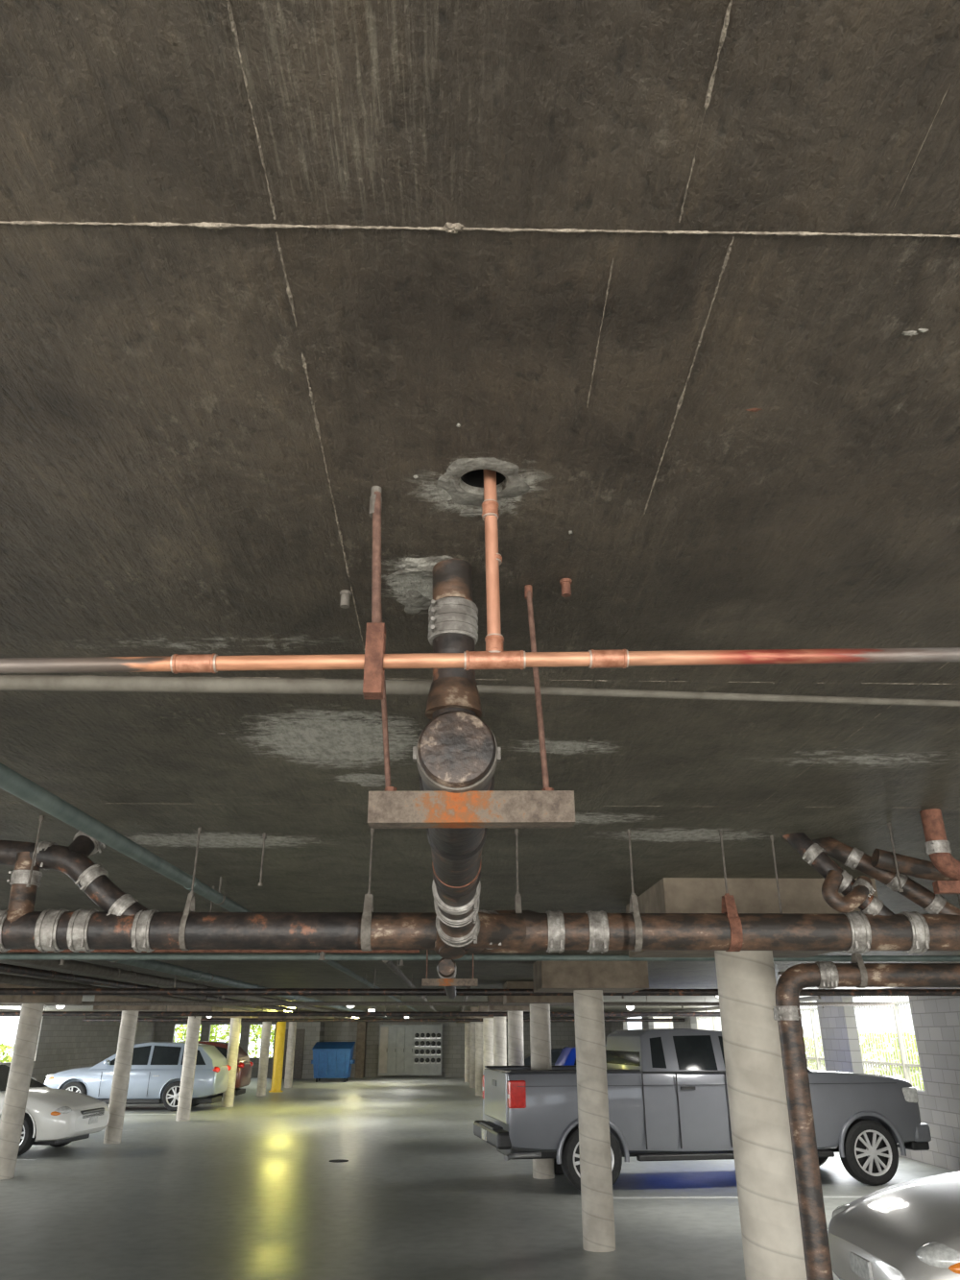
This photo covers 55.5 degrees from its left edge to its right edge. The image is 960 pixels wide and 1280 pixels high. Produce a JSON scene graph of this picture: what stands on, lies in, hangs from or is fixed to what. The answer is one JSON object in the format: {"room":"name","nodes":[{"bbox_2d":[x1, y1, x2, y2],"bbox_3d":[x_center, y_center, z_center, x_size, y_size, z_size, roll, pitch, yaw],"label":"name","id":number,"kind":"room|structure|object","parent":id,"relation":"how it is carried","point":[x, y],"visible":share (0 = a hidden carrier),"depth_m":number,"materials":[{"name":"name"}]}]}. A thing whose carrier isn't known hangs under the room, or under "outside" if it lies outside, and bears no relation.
{"room":"parking garage","nodes":[
{"label":"parking garage","id":0,"kind":"room"},
{"bbox_2d":[0,1009,156,1018],"bbox_3d":[-15.072,7.356,18.778,0.200,0.070,55.000,1,-23,-1],"label":"header","id":1,"kind":"object","parent":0,"point":[0,1009],"visible":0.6,"depth_m":38.31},
{"bbox_2d":[153,1024,175,1041],"bbox_3d":[-15.162,19.221,43.724,0.900,1.450,0.200,1,-23,-1],"label":"pier","id":2,"kind":"object","parent":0,"point":[162,1032],"visible":0.64,"depth_m":43.77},
{"bbox_2d":[199,1024,211,1040],"bbox_3d":[-13.213,19.239,43.766,0.400,1.450,0.200,1,-23,-1],"label":"pier","id":3,"kind":"object","parent":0,"point":[205,1028],"visible":0.36,"depth_m":43.83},
{"bbox_2d":[155,1017,275,1024],"bbox_3d":[-12.663,18.431,44.128,5.900,0.320,0.200,1,-23,-1],"label":"block","id":4,"kind":"object","parent":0,"point":[157,1023],"depth_m":44.01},
{"bbox_2d":[239,1024,250,1054],"bbox_3d":[-11.313,19.256,43.806,0.400,1.450,0.200,1,-23,-1],"label":"pier","id":5,"kind":"object","parent":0,"point":[245,1028],"visible":0.64,"depth_m":43.79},
{"bbox_2d":[0,1077,953,1279],"bbox_3d":[-3.978,9.983,18.088,22.600,0.200,55.300,1,-23,-1],"label":"floor","id":6,"kind":"structure","parent":0,"point":[250,1189],"depth_m":11.04,"materials":[{"name":"concrete"}]},
{"bbox_2d":[0,1003,44,1179],"bbox_3d":[-6.851,6.622,13.529,0.311,2.360,0.311,1,-23,-1],"label":"column","id":7,"kind":"structure","parent":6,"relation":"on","point":[13,1109],"depth_m":13.43,"materials":[{"name":"concrete"}]},
{"bbox_2d":[0,983,82,1004],"bbox_3d":[-6.850,5.421,14.014,1.080,0.310,1.100,1,-23,-1],"label":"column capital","id":8,"kind":"structure","parent":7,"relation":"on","point":[4,999],"depth_m":13.53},
{"bbox_2d":[0,1062,109,1156],"bbox_3d":[-9.214,8.351,16.386,4.802,1.449,2.180,-2,-23,4],"label":"sedan","id":9,"kind":"object","parent":6,"relation":"on","point":[53,1117],"visible":0.81,"depth_m":15.61,"materials":[{"name":"paint"}]},
{"bbox_2d":[80,1107,104,1118],"bbox_3d":[-6.912,8.386,16.166,0.245,0.130,0.847,1,-23,-1],"label":"grille","id":10,"kind":"object","parent":9,"relation":"attached to","point":[85,1112],"depth_m":16.13,"materials":[{"name":"silver metal"}]},
{"bbox_2d":[3,1056,110,1084],"bbox_3d":[-15.072,9.252,17.960,0.200,1.040,55.000,1,-23,-1],"label":"sill","id":11,"kind":"structure","parent":6,"relation":"on","point":[41,1069],"depth_m":33.11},
{"bbox_2d":[34,1015,156,1061],"bbox_3d":[-15.558,16.380,37.695,0.200,1.510,13.100,1,-23,-1],"label":"pier","id":12,"kind":"object","parent":11,"relation":"on","point":[60,1037],"visible":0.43,"depth_m":35.12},
{"bbox_2d":[103,1010,138,1143],"bbox_3d":[-6.956,8.424,17.705,0.311,2.360,0.311,1,-23,-1],"label":"column","id":13,"kind":"structure","parent":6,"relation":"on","point":[121,1072],"depth_m":17.58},
{"bbox_2d":[93,995,166,1011],"bbox_3d":[-6.956,7.223,18.191,1.080,0.310,1.100,1,-23,-1],"label":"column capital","id":14,"kind":"structure","parent":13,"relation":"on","point":[97,998],"depth_m":17.69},
{"bbox_2d":[44,1041,231,1110],"bbox_3d":[-9.491,12.097,25.371,4.770,1.689,2.180,1,-23,-1],"label":"station wagon","id":15,"kind":"object","parent":6,"relation":"on","point":[156,1067],"visible":0.73,"depth_m":24.60,"materials":[{"name":"paint"}]},
{"bbox_2d":[212,1066,219,1072],"bbox_3d":[-7.209,11.723,24.871,0.236,0.180,0.340,1,-23,-1],"label":"tail light","id":16,"kind":"object","parent":15,"relation":"attached to","point":[214,1069],"depth_m":24.76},
{"bbox_2d":[124,1113,176,1114],"bbox_3d":[-10.062,12.152,23.372,5.100,0.003,0.100,1,-23,-1],"label":"parking line","id":17,"kind":"object","parent":6,"relation":"on","point":[125,1114],"visible":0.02,"depth_m":23.36,"materials":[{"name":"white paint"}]},
{"bbox_2d":[175,1015,200,1121],"bbox_3d":[-7.069,10.345,22.157,0.311,2.360,0.311,1,-23,-1],"label":"column","id":18,"kind":"structure","parent":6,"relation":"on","point":[183,1111],"depth_m":22.02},
{"bbox_2d":[167,1005,222,1011],"bbox_3d":[-7.068,9.144,22.643,1.080,0.310,1.100,1,-23,-1],"label":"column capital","id":19,"kind":"structure","parent":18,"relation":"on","point":[172,1007],"depth_m":22.14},
{"bbox_2d":[181,1040,253,1095],"bbox_3d":[-9.675,13.522,28.673,4.770,1.689,2.180,1,-23,-1],"label":"suv","id":20,"kind":"object","parent":6,"relation":"on","point":[244,1064],"visible":0.08,"depth_m":28.37,"materials":[{"name":"paint"}]},
{"bbox_2d":[221,1017,241,1107],"bbox_3d":[-7.176,12.167,26.380,0.311,2.360,0.311,1,-23,-1],"label":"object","id":21,"kind":"structure","parent":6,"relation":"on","point":[235,1023],"depth_m":26.31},
{"bbox_2d":[213,1007,258,1018],"bbox_3d":[-7.175,10.966,26.865,1.080,0.310,1.100,1,-23,-1],"label":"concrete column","id":22,"kind":"structure","parent":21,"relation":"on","point":[224,1008],"depth_m":26.38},
{"bbox_2d":[249,1057,272,1077],"bbox_3d":[-12.663,20.300,43.322,5.900,0.850,0.200,1,-23,-1],"label":"block","id":23,"kind":"object","parent":6,"relation":"on","point":[255,1060],"depth_m":43.29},
{"bbox_2d":[256,1021,271,1096],"bbox_3d":[-7.287,14.068,30.786,0.311,2.360,0.311,1,-23,-1],"label":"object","id":24,"kind":"structure","parent":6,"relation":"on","point":[266,1026],"depth_m":30.65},
{"bbox_2d":[259,1016,286,1018],"bbox_3d":[-7.286,12.867,31.271,1.080,0.310,1.100,1,-23,-1],"label":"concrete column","id":25,"kind":"structure","parent":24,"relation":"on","point":[259,1017],"depth_m":30.74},
{"bbox_2d":[268,1021,286,1092],"bbox_3d":[-7.238,14.922,32.815,0.480,2.400,0.480,1,-23,-1],"label":"concrete column","id":26,"kind":"structure","parent":6,"relation":"on","point":[277,1066],"depth_m":32.66,"materials":[{"name":"paint"}]},
{"bbox_2d":[284,1021,296,1087],"bbox_3d":[-7.353,16.049,35.376,0.311,2.360,0.311,1,-23,-1],"label":"column","id":27,"kind":"structure","parent":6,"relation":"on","point":[292,1028],"depth_m":35.25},
{"bbox_2d":[270,1016,324,1079],"bbox_3d":[-8.543,19.166,42.929,2.100,2.620,1.610,1,-23,-1],"label":"wall","id":28,"kind":"structure","parent":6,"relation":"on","point":[307,1033],"depth_m":42.29,"materials":[{"name":"concrete"}]},
{"bbox_2d":[311,1041,355,1082],"bbox_3d":[-6.419,18.406,39.830,1.800,1.560,1.320,1,-23,-1],"label":"dumpster","id":29,"kind":"object","parent":6,"relation":"on","point":[330,1059],"visible":1,"depth_m":39.34,"materials":[{"name":"blue paint"}]},
{"bbox_2d":[354,1017,367,1078],"bbox_3d":[-5.653,19.353,43.362,0.400,2.620,0.800,1,-23,-1],"label":"pilaster","id":30,"kind":"object","parent":6,"relation":"on","point":[361,1037],"visible":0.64,"depth_m":42.99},
{"bbox_2d":[323,1017,611,1077],"bbox_3d":[-1.666,19.588,43.907,16.100,2.620,0.200,1,-23,-1],"label":"wall","id":31,"kind":"structure","parent":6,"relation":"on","point":[563,1033],"depth_m":43.98,"materials":[{"name":"concrete"}]},
{"bbox_2d":[377,1024,442,1075],"bbox_3d":[-3.305,19.506,43.438,3.000,2.200,0.550,1,-23,-1],"label":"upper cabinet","id":32,"kind":"object","parent":31,"relation":"attached to","point":[404,1050],"visible":1,"depth_m":43.24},
{"bbox_2d":[464,1023,470,1082],"bbox_3d":[-0.507,17.856,39.563,0.311,2.360,0.311,1,-23,-1],"label":"column","id":33,"kind":"structure","parent":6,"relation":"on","point":[467,1026],"depth_m":39.44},
{"bbox_2d":[469,1021,475,1087],"bbox_3d":[-0.238,15.995,35.252,0.311,2.360,0.311,1,-23,-1],"label":"column","id":34,"kind":"structure","parent":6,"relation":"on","point":[472,1024],"depth_m":35.12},
{"bbox_2d":[475,1021,483,1095],"bbox_3d":[-0.009,14.135,30.941,0.311,2.360,0.311,1,-23,-1],"label":"column","id":35,"kind":"structure","parent":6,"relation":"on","point":[478,1025],"depth_m":30.81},
{"bbox_2d":[483,1017,493,1074],"bbox_3d":[0.250,12.275,26.630,0.311,2.360,0.311,1,-23,-1],"label":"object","id":36,"kind":"structure","parent":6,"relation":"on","point":[488,1023],"depth_m":26.71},
{"bbox_2d":[470,1006,507,1018],"bbox_3d":[0.251,11.074,27.115,1.080,0.310,1.100,1,-23,-1],"label":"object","id":37,"kind":"structure","parent":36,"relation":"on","point":[472,1008],"depth_m":26.63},
{"bbox_2d":[493,1016,507,1065],"bbox_3d":[0.499,10.415,22.318,0.311,2.360,0.311,1,-23,-1],"label":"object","id":38,"kind":"structure","parent":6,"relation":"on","point":[499,1023],"depth_m":22.42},
{"bbox_2d":[478,1005,507,1012],"bbox_3d":[0.500,9.214,22.804,1.080,0.310,1.100,1,-23,-1],"label":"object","id":39,"kind":"structure","parent":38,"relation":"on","point":[481,1008],"depth_m":22.27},
{"bbox_2d":[507,1011,524,1065],"bbox_3d":[0.710,8.514,17.915,0.311,2.360,0.311,1,-23,-1],"label":"column","id":40,"kind":"structure","parent":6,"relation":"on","point":[516,1055],"depth_m":18.05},
{"bbox_2d":[487,995,530,1011],"bbox_3d":[0.711,7.313,18.400,1.080,0.310,1.100,1,-23,-1],"label":"capital","id":41,"kind":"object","parent":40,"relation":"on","point":[490,998],"depth_m":17.86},
{"bbox_2d":[507,1048,562,1065],"bbox_3d":[3.154,14.186,29.909,4.802,1.449,2.180,1,-23,-1],"label":"sedan","id":42,"kind":"object","parent":6,"relation":"on","point":[555,1052],"visible":0.02,"depth_m":29.42,"materials":[{"name":"paint"}]},
{"bbox_2d":[530,1003,555,1179],"bbox_3d":[0.919,6.654,13.602,0.311,2.360,0.311,1,-23,-1],"label":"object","id":43,"kind":"structure","parent":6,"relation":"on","point":[540,1013],"depth_m":13.70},
{"bbox_2d":[503,981,574,1005],"bbox_3d":[0.920,5.453,14.088,1.080,0.310,1.100,1,-23,-1],"label":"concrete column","id":44,"kind":"structure","parent":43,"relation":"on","point":[507,1000],"depth_m":13.56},
{"bbox_2d":[555,1045,576,1065],"bbox_3d":[3.747,8.475,17.028,4.770,1.730,2.180,1,-23,-1],"label":"suv","id":45,"kind":"object","parent":6,"relation":"on","point":[567,1056],"visible":0.02,"depth_m":16.71,"materials":[{"name":"paint"}]},
{"bbox_2d":[573,990,615,1252],"bbox_3d":[1.149,4.773,9.245,0.311,2.360,0.311,1,-23,-1],"label":"column","id":46,"kind":"structure","parent":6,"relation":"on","point":[594,1139],"depth_m":9.09,"materials":[{"name":"concrete"}]},
{"bbox_2d":[532,960,649,992],"bbox_3d":[1.150,3.572,9.730,1.080,0.310,1.100,1,-23,-1],"label":"column capital","id":47,"kind":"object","parent":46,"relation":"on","point":[549,976],"depth_m":9.23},
{"bbox_2d":[473,1028,931,1190],"bbox_3d":[3.119,6.735,13.299,6.230,1.969,2.480,4,-24,-9],"label":"pickup truck","id":48,"kind":"object","parent":6,"relation":"on","point":[668,1097],"visible":0.73,"depth_m":12.42,"materials":[{"name":"paint"}]},
{"bbox_2d":[482,1074,484,1098],"bbox_3d":[0.157,6.735,13.754,0.235,0.330,0.115,4,-24,-9],"label":"tail light","id":49,"kind":"object","parent":48,"relation":"attached to","point":[483,1076],"depth_m":13.72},
{"bbox_2d":[507,1080,526,1108],"bbox_3d":[0.484,6.010,12.073,0.235,0.330,0.115,4,-24,-9],"label":"tail light","id":50,"kind":"object","parent":48,"relation":"attached to","point":[516,1089],"depth_m":12.03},
{"bbox_2d":[613,1195,864,1198],"bbox_3d":[4.290,7.053,11.554,5.400,0.003,0.100,1,-23,-1],"label":"parking line","id":51,"kind":"object","parent":6,"relation":"on","point":[846,1195],"visible":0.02,"depth_m":11.54,"materials":[{"name":"white paint"}]},
{"bbox_2d":[714,950,807,1279],"bbox_3d":[1.448,2.755,4.567,0.311,2.360,0.311,1,-23,-1],"label":"column","id":52,"kind":"structure","parent":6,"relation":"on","point":[770,1221],"depth_m":4.59,"materials":[{"name":"concrete"}]},
{"bbox_2d":[626,877,878,957],"bbox_3d":[1.448,1.554,5.053,1.080,0.310,1.100,1,-23,-1],"label":"ceiling beam","id":53,"kind":"structure","parent":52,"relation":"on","point":[668,895],"depth_m":4.58,"materials":[{"name":"concrete"}]},
{"bbox_2d":[772,893,959,1279],"bbox_3d":[2.866,2.332,3.914,3.060,2.620,0.120,1,-23,-1],"label":"pipe","id":54,"kind":"object","parent":6,"relation":"on","point":[821,975],"visible":0.98,"depth_m":4.07,"materials":[{"name":"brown metal"}]},
{"bbox_2d":[827,1171,959,1279],"bbox_3d":[4.875,3.906,6.085,4.802,1.449,2.180,1,-23,-1],"label":"sedan","id":55,"kind":"object","parent":6,"relation":"on","point":[907,1230],"visible":0.97,"depth_m":5.93,"materials":[{"name":"silver paint"}]},
{"bbox_2d":[897,1089,959,1171],"bbox_3d":[7.122,9.457,18.433,0.200,1.040,55.000,1,-23,-1],"label":"wall","id":56,"kind":"structure","parent":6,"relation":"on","point":[941,1112],"depth_m":14.12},
{"bbox_2d":[0,0,959,1017],"bbox_3d":[-3.978,7.371,19.215,22.600,0.250,55.300,1,-23,-1],"label":"ceiling","id":57,"kind":"structure","parent":0,"point":[165,491],"depth_m":1.16,"materials":[{"name":"concrete"}]},
{"bbox_2d":[25,815,44,887],"bbox_3d":[-1.576,0.747,3.233,0.016,0.250,0.015,1,-23,-1],"label":"rod","id":58,"kind":"object","parent":57,"relation":"hanging from","point":[41,817],"visible":1,"depth_m":3.23,"materials":[{"name":"metal"}]},
{"bbox_2d":[0,973,340,1018],"bbox_3d":[-5.813,9.878,24.460,0.115,0.198,35.000,1,-23,-1],"label":"pipe","id":59,"kind":"object","parent":57,"relation":"hanging from","point":[4,978],"visible":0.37,"depth_m":12.36,"materials":[{"name":"metal"}]},
{"bbox_2d":[0,963,354,1018],"bbox_3d":[-4.879,9.291,23.103,0.092,0.196,38.000,1,-23,-1],"label":"pipe","id":60,"kind":"object","parent":57,"relation":"hanging from","point":[4,968],"visible":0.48,"depth_m":10.51,"materials":[{"name":"black metal"}]},
{"bbox_2d":[0,952,374,1018],"bbox_3d":[-4.244,8.694,21.742,0.115,0.178,41.000,1,-23,-1],"label":"pipe","id":61,"kind":"object","parent":57,"relation":"hanging from","point":[69,965],"visible":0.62,"depth_m":10.15,"materials":[{"name":"metal"}]},
{"bbox_2d":[178,827,201,950],"bbox_3d":[-1.068,0.920,3.389,0.020,0.445,0.140,1,-23,-1],"label":"hanger","id":62,"kind":"object","parent":57,"relation":"hanging from","point":[190,902],"visible":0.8,"depth_m":3.34,"materials":[{"name":"metal"}]},
{"bbox_2d":[0,908,959,953],"bbox_3d":[-0.079,1.037,3.274,8.400,0.152,0.317,1,-23,-1],"label":"drain","id":63,"kind":"object","parent":62,"relation":"hanging from","point":[50,929],"visible":0.96,"depth_m":3.30,"materials":[{"name":"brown metal"}]},
{"bbox_2d":[0,830,149,926],"bbox_3d":[-2.130,0.888,3.423,1.904,0.450,0.214,1,-23,-1],"label":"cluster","id":64,"kind":"object","parent":63,"relation":"attached to","point":[72,860],"visible":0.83,"depth_m":3.37,"materials":[{"name":"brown metal"}]},
{"bbox_2d":[0,762,418,1012],"bbox_3d":[-1.526,5.134,13.543,0.062,0.136,31.000,1,-23,-1],"label":"pipe","id":65,"kind":"object","parent":57,"relation":"attached to","point":[12,782],"visible":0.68,"depth_m":3.06,"materials":[{"name":"metal"}]},
{"bbox_2d":[0,886,419,960],"bbox_3d":[-2.465,1.468,4.751,4.300,0.371,0.038,1,-23,-1],"label":"pipe","id":66,"kind":"object","parent":57,"relation":"hanging from","point":[322,955],"visible":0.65,"depth_m":4.71,"materials":[{"name":"metal"}]},
{"bbox_2d":[71,952,392,1018],"bbox_3d":[-3.485,9.392,23.367,0.104,0.172,37.500,1,-23,-1],"label":"pipe","id":67,"kind":"object","parent":57,"relation":"hanging from","point":[155,965],"visible":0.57,"depth_m":10.09,"materials":[{"name":"metal"}]},
{"bbox_2d":[258,833,266,886],"bbox_3d":[-0.843,0.850,3.534,0.016,0.200,0.015,1,-23,-1],"label":"rod","id":68,"kind":"object","parent":57,"relation":"hanging from","point":[264,836],"visible":1,"depth_m":3.53,"materials":[{"name":"metal"}]},
{"bbox_2d":[339,589,351,608],"bbox_3d":[-0.239,-0.072,1.616,0.020,0.029,0.020,1,-23,-1],"label":"stub","id":69,"kind":"object","parent":57,"relation":"attached to","point":[345,594],"depth_m":1.61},
{"bbox_2d":[0,998,720,1017],"bbox_3d":[-2.810,8.217,20.350,19.400,0.405,0.100,1,-23,-1],"label":"pipe","id":70,"kind":"object","parent":57,"relation":"hanging from","point":[195,1014],"visible":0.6,"depth_m":20.27,"materials":[{"name":"black metal"}]},
{"bbox_2d":[361,828,374,951],"bbox_3d":[-0.412,0.926,3.403,0.035,0.445,0.140,1,-23,-1],"label":"hanger","id":71,"kind":"object","parent":57,"relation":"hanging from","point":[368,909],"visible":0.87,"depth_m":3.32,"materials":[{"name":"metal"}]},
{"bbox_2d":[362,485,386,699],"bbox_3d":[-0.141,-0.074,1.241,0.032,0.322,0.034,1,-23,-1],"label":"hanger","id":72,"kind":"object","parent":57,"relation":"hanging from","point":[375,631],"visible":1,"depth_m":1.20,"materials":[{"name":"metal"}]},
{"bbox_2d":[0,469,959,674],"bbox_3d":[-0.026,-0.136,1.265,4.400,0.469,0.030,1,-23,-1],"label":"pipe","id":73,"kind":"object","parent":72,"relation":"hanging from","point":[495,657],"visible":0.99,"depth_m":1.19,"materials":[{"name":"metal"}]},
{"bbox_2d":[82,1009,684,1022],"bbox_3d":[-3.042,12.178,29.530,19.400,0.405,0.100,1,-23,-1],"label":"pipe","id":74,"kind":"object","parent":57,"relation":"hanging from","point":[183,1019],"visible":0.68,"depth_m":29.42,"materials":[{"name":"black metal"}]},
{"bbox_2d":[382,960,443,1018],"bbox_3d":[-1.203,9.716,24.102,0.069,0.184,36.000,1,-23,-1],"label":"pipe","id":75,"kind":"object","parent":57,"relation":"hanging from","point":[394,968],"visible":0.62,"depth_m":9.66,"materials":[{"name":"metal"}]},
{"bbox_2d":[391,555,453,614],"bbox_3d":[-0.090,-0.089,1.601,0.132,0.009,0.242,1,-23,-1],"label":"mortar patch","id":76,"kind":"object","parent":57,"relation":"attached to","point":[414,602],"visible":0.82,"depth_m":1.54,"materials":[{"name":"concrete"}]},
{"bbox_2d":[0,987,893,1008],"bbox_3d":[-2.682,6.002,15.318,19.400,0.325,0.060,1,-23,-1],"label":"pipe","id":77,"kind":"object","parent":57,"relation":"hanging from","point":[218,1002],"visible":0.7,"depth_m":15.28,"materials":[{"name":"metal"}]},
{"bbox_2d":[421,949,477,986],"bbox_3d":[-0.196,2.034,5.981,0.360,0.437,0.041,1,-23,-1],"label":"hanger","id":78,"kind":"object","parent":57,"relation":"hanging from","point":[426,981],"visible":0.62,"depth_m":5.88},
{"bbox_2d":[436,957,457,999],"bbox_3d":[-0.277,3.054,8.399,0.127,0.393,5.550,1,-23,-1],"label":"branch","id":79,"kind":"object","parent":78,"relation":"on","point":[446,968],"visible":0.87,"depth_m":5.81,"materials":[{"name":"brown metal"}]},
{"bbox_2d":[459,986,470,1017],"bbox_3d":[-0.488,10.313,25.497,0.069,0.174,29.000,1,-23,-1],"label":"pipe","id":80,"kind":"object","parent":57,"relation":"hanging from","point":[468,987],"visible":0.48,"depth_m":16.16,"materials":[{"name":"metal"}]},
{"bbox_2d":[367,584,575,828],"bbox_3d":[-0.022,0.087,1.468,0.321,0.439,0.107,1,-23,-1],"label":"hanger","id":81,"kind":"object","parent":57,"relation":"hanging from","point":[546,808],"visible":0.9,"depth_m":1.34,"materials":[{"name":"metal"}]},
{"bbox_2d":[412,557,501,959],"bbox_3d":[-0.037,0.493,2.380,0.197,0.502,2.166,1,-23,-1],"label":"drain pipe","id":82,"kind":"object","parent":81,"relation":"on","point":[456,752],"visible":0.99,"depth_m":1.46,"materials":[{"name":"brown metal"}]},
{"bbox_2d":[0,675,959,706],"bbox_3d":[0.103,0.135,1.897,6.300,0.176,0.544,5,-24,-10],"label":"pipe","id":83,"kind":"object","parent":57,"relation":"attached to","point":[52,683],"visible":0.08,"depth_m":1.58,"materials":[{"name":"metal"}]},
{"bbox_2d":[0,968,959,999],"bbox_3d":[-1.073,4.159,11.033,16.400,0.335,0.080,1,-23,-1],"label":"pipe","id":84,"kind":"object","parent":57,"relation":"hanging from","point":[174,991],"visible":0.87,"depth_m":10.96,"materials":[{"name":"black metal"}]},
{"bbox_2d":[0,952,959,966],"bbox_3d":[-0.960,2.191,6.547,16.400,0.275,0.040,1,-23,-1],"label":"pipe","id":85,"kind":"object","parent":57,"relation":"hanging from","point":[12,956],"visible":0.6,"depth_m":6.51,"materials":[{"name":"metal"}]},
{"bbox_2d":[0,0,959,813],"bbox_3d":[0.211,0.006,1.828,5.500,0.005,3.050,1,-23,-1],"label":"formwork seams","id":86,"kind":"object","parent":57,"relation":"attached to","point":[448,227],"visible":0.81,"depth_m":0.89,"materials":[{"name":"concrete"}]},
{"bbox_2d":[460,469,506,487],"bbox_3d":[0.004,-0.309,1.333,0.067,0.160,0.067,1,-23,-1],"label":"liner","id":87,"kind":"object","parent":57,"relation":"attached to","point":[475,478],"visible":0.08,"depth_m":1.33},
{"bbox_2d":[437,458,530,517],"bbox_3d":[0.007,-0.218,1.308,0.129,0.006,0.162,-7,-24,16],"label":"mortar patch","id":88,"kind":"object","parent":57,"relation":"attached to","point":[516,486],"visible":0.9,"depth_m":1.29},
{"bbox_2d":[514,828,522,913],"bbox_3d":[0.141,0.931,3.415,0.025,0.445,0.140,1,-23,-1],"label":"hanger","id":89,"kind":"object","parent":57,"relation":"hanging from","point":[518,899],"visible":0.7,"depth_m":3.42,"materials":[{"name":"metal"}]},
{"bbox_2d":[559,578,571,597],"bbox_3d":[0.148,-0.091,1.573,0.020,0.029,0.020,1,-23,-1],"label":"stub","id":90,"kind":"object","parent":57,"relation":"hanging from","point":[566,583],"depth_m":1.57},
{"bbox_2d":[217,328,928,786],"bbox_3d":[-0.168,0.025,1.873,0.566,0.004,2.227,9,-25,-19],"label":"plaster splatter","id":91,"kind":"object","parent":57,"relation":"attached to","point":[910,332],"visible":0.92,"depth_m":1.28,"materials":[{"name":"concrete"}]},
{"bbox_2d":[627,829,642,951],"bbox_3d":[0.574,0.935,3.424,0.025,0.445,0.140,1,-23,-1],"label":"hanger","id":92,"kind":"object","parent":57,"relation":"hanging from","point":[634,905],"visible":0.83,"depth_m":3.36,"materials":[{"name":"metal"}]},
{"bbox_2d":[719,829,743,951],"bbox_3d":[0.928,0.939,3.431,0.042,0.445,0.140,1,-23,-1],"label":"hanger","id":93,"kind":"object","parent":57,"relation":"hanging from","point":[729,907],"visible":0.78,"depth_m":3.35,"materials":[{"name":"metal"}]},
{"bbox_2d":[770,835,782,913],"bbox_3d":[1.156,0.923,3.553,0.016,0.320,0.015,1,-23,-1],"label":"rod","id":94,"kind":"object","parent":57,"relation":"hanging from","point":[771,836],"visible":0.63,"depth_m":3.56,"materials":[{"name":"metal"}]},
{"bbox_2d":[781,808,959,916],"bbox_3d":[1.806,0.820,3.311,1.350,0.464,0.623,-6,-24,14],"label":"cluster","id":95,"kind":"object","parent":57,"relation":"attached to","point":[943,869],"visible":0.98,"depth_m":3.38,"materials":[{"name":"metal"}]},
{"bbox_2d":[887,821,903,892],"bbox_3d":[1.522,0.795,3.345,0.016,0.250,0.015,1,-23,-1],"label":"rod","id":96,"kind":"object","parent":57,"relation":"hanging from","point":[889,825],"visible":1,"depth_m":3.34,"materials":[{"name":"metal"}]},
{"bbox_2d":[611,1017,627,1032],"bbox_3d":[6.525,18.485,42.574,0.200,1.510,3.500,1,-23,-1],"label":"pier","id":97,"kind":"object","parent":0,"point":[615,1026],"visible":0.14,"depth_m":42.06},
{"bbox_2d":[641,1016,653,1029],"bbox_3d":[6.686,15.732,36.195,0.200,1.510,1.400,1,-23,-1],"label":"pier","id":98,"kind":"object","parent":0,"point":[650,1025],"visible":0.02,"depth_m":35.92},
{"bbox_2d":[673,1016,697,1029],"bbox_3d":[6.835,13.197,30.320,0.200,1.510,2.600,1,-23,-1],"label":"pier","id":99,"kind":"object","parent":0,"point":[689,1022],"visible":0.14,"depth_m":29.78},
{"bbox_2d":[610,987,944,1018],"bbox_3d":[7.122,7.561,19.251,0.200,0.070,55.000,1,-23,-1],"label":"header","id":100,"kind":"object","parent":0,"point":[807,999],"visible":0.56,"depth_m":19.36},
{"bbox_2d":[816,997,864,1073],"bbox_3d":[7.143,7.929,18.112,0.200,1.510,1.400,1,-23,-1],"label":"pier","id":101,"kind":"object","parent":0,"point":[839,1033],"visible":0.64,"depth_m":17.84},
{"bbox_2d":[908,987,959,1096],"bbox_3d":[7.359,4.246,9.575,0.200,1.510,11.600,1,-23,-1],"label":"wall","id":102,"kind":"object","parent":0,"point":[936,1019],"visible":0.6,"depth_m":14.19,"materials":[{"name":"brick"}]},
{"label":"outside","id":103,"kind":"structure","parent":0,"visible":0},
{"bbox_2d":[0,1054,923,1089],"bbox_3d":[-0.696,14.003,26.622,120.000,0.380,160.000,1,-23,-1],"label":"ground","id":104,"kind":"structure","parent":103,"point":[251,1055],"depth_m":73.01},
{"bbox_2d":[0,1043,14,1062],"bbox_3d":[-18.575,13.454,28.042,1.584,1.978,33.148,1,-23,-1],"label":"hedge","id":105,"kind":"object","parent":104,"relation":"on","point":[3,1048],"visible":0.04,"depth_m":35.38,"materials":[{"name":"green plant"}]},
{"bbox_2d":[173,1024,275,1057],"bbox_3d":[-13.702,21.248,48.227,13.223,3.602,2.288,1,-23,-1],"label":"hedge","id":106,"kind":"object","parent":104,"relation":"on","point":[259,1028],"visible":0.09,"depth_m":47.99,"materials":[{"name":"green plant"}]},
{"bbox_2d":[652,995,924,1089],"bbox_3d":[8.372,11.329,24.716,0.080,3.020,38.040,1,-23,-1],"label":"window","id":107,"kind":"structure","parent":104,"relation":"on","point":[713,1025],"depth_m":19.60,"materials":[{"name":"glass"}]},
{"bbox_2d":[803,1030,924,1090],"bbox_3d":[10.825,12.541,26.458,2.303,2.349,38.192,1,-23,-1],"label":"hedge","id":108,"kind":"object","parent":104,"relation":"on","point":[857,1030],"visible":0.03,"depth_m":24.03,"materials":[{"name":"green plant"}]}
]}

